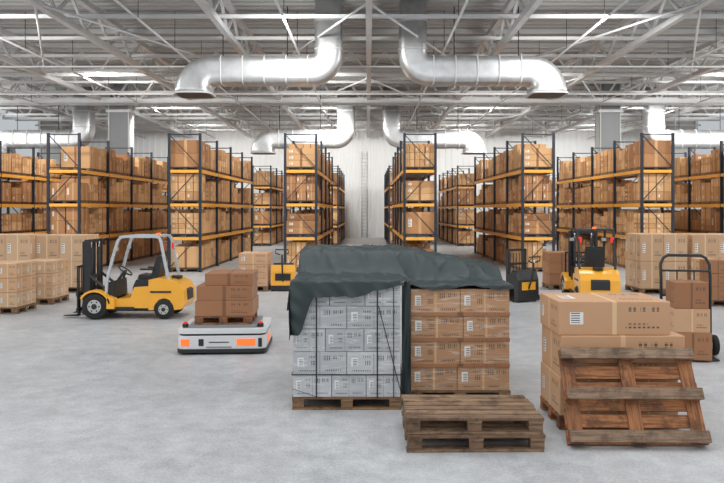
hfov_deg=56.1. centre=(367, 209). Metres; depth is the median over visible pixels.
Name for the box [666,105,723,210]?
wall
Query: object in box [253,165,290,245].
rack
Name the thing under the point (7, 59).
roof truss
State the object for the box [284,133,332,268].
rack
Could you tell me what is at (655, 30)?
roof truss
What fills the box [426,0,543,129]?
roof truss
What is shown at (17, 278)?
stacked cardboard boxes
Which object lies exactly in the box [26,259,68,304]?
stacked cardboard boxes
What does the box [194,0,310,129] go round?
roof truss
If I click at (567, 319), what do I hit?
cardboard boxes
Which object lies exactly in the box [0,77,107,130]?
roof truss
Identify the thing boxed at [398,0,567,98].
ventilation duct
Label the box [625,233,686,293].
cardboard boxes
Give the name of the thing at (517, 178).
rack
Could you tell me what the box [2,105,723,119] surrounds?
truss
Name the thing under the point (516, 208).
rack
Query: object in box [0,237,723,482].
floor
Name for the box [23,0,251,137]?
roof truss
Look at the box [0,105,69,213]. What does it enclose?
wall
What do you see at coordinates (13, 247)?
stacked cardboard boxes
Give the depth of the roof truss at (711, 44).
33.22 m
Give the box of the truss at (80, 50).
[0,48,723,76]
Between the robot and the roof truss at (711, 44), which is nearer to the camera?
the robot
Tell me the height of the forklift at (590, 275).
1.873 m
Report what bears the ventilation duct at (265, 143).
hanging from the roof
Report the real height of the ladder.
7.200 m
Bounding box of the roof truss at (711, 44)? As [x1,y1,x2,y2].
[544,34,723,137]
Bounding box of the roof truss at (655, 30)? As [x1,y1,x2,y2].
[485,0,714,137]
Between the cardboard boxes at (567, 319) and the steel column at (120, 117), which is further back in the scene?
the steel column at (120, 117)
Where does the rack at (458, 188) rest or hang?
on the floor
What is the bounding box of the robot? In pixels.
[177,269,272,352]
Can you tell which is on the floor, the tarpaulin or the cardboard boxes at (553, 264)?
the cardboard boxes at (553, 264)
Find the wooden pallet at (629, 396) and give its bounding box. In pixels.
[558,347,711,445]
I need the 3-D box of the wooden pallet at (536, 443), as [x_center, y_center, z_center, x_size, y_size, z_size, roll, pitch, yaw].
[1.023,2.220,6.860,1.326,0.160,0.820,0,0,-1]
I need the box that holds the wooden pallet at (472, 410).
[401,395,543,434]
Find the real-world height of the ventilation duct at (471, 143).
4.335 m
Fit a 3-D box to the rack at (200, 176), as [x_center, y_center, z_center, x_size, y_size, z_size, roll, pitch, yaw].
[-6.795,-0.275,30.800,1.330,5.150,11.360,0,0,0]
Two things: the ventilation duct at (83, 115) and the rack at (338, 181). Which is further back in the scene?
the rack at (338, 181)
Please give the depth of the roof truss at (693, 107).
42.16 m
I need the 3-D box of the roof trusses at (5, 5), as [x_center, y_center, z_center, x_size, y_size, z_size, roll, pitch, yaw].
[0.000,-7.545,21.450,50.000,0.090,70.900,0,0,0]
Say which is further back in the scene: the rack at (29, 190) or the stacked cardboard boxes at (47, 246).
the rack at (29, 190)
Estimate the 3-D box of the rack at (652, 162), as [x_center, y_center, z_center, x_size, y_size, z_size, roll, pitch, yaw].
[10.725,-0.275,30.800,1.330,5.150,11.360,0,0,0]
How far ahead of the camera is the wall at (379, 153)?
57.03 m
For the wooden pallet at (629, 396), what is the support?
on the floor
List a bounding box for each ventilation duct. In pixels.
[0,87,95,153]
[174,0,343,98]
[250,87,355,154]
[382,87,486,154]
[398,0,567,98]
[642,87,723,148]
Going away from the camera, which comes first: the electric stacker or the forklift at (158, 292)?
the forklift at (158, 292)
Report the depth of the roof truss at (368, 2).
25.58 m
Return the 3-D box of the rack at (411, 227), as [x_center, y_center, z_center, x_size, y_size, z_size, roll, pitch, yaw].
[1.925,-0.275,30.800,1.330,5.150,11.360,0,0,0]
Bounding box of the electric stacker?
[506,248,540,301]
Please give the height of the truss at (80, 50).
1.300 m
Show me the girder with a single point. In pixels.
(60, 100)
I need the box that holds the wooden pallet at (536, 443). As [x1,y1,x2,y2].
[401,410,545,452]
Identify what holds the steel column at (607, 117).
on the floor
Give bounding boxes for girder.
[0,77,723,104]
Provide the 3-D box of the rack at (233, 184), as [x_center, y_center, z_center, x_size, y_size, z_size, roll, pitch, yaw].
[-11.275,-0.275,49.100,1.330,5.150,11.360,0,0,0]
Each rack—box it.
[0,141,67,233]
[47,133,167,266]
[138,183,179,240]
[168,133,252,271]
[182,183,235,243]
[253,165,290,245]
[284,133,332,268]
[319,165,344,244]
[384,165,407,243]
[392,133,436,251]
[438,165,473,245]
[474,133,554,271]
[500,175,545,245]
[548,175,593,239]
[557,133,674,267]
[639,141,723,232]
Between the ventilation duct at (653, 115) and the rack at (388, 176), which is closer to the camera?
the ventilation duct at (653, 115)
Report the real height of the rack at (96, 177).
5.150 m
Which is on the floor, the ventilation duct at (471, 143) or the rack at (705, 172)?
the rack at (705, 172)
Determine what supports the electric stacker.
on the floor
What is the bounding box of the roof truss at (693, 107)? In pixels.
[621,78,723,132]
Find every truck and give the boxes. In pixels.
[270,249,295,290]
[659,254,719,360]
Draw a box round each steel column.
[106,83,135,208]
[593,83,622,239]
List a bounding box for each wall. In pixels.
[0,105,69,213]
[70,121,665,236]
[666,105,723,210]
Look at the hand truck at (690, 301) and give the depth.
10.30 m
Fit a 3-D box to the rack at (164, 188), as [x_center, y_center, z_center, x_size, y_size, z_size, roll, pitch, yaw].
[-15.725,-0.275,49.100,1.330,5.150,11.360,0,0,0]
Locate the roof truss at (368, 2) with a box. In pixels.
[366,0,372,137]
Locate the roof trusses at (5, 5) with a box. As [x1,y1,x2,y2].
[0,0,723,116]
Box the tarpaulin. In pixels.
[287,244,513,404]
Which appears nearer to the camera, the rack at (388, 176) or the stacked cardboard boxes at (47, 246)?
the stacked cardboard boxes at (47, 246)
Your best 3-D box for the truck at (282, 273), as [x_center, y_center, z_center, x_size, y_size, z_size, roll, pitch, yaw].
[-2.413,1.689,19.891,0.720,1.220,1.718,0,0,0]
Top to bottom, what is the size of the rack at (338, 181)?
5.150 m
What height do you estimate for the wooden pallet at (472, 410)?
0.160 m
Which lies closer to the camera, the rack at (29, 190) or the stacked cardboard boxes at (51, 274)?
the stacked cardboard boxes at (51, 274)
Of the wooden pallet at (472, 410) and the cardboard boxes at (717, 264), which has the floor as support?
the cardboard boxes at (717, 264)
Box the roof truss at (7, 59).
[0,27,192,137]
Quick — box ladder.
[361,151,366,237]
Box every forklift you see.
[64,233,194,318]
[561,227,620,292]
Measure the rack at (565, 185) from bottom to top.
5.150 m
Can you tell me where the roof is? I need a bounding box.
[0,0,723,138]
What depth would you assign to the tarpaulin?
8.66 m
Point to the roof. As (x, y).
(87, 16)
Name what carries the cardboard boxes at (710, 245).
on the floor

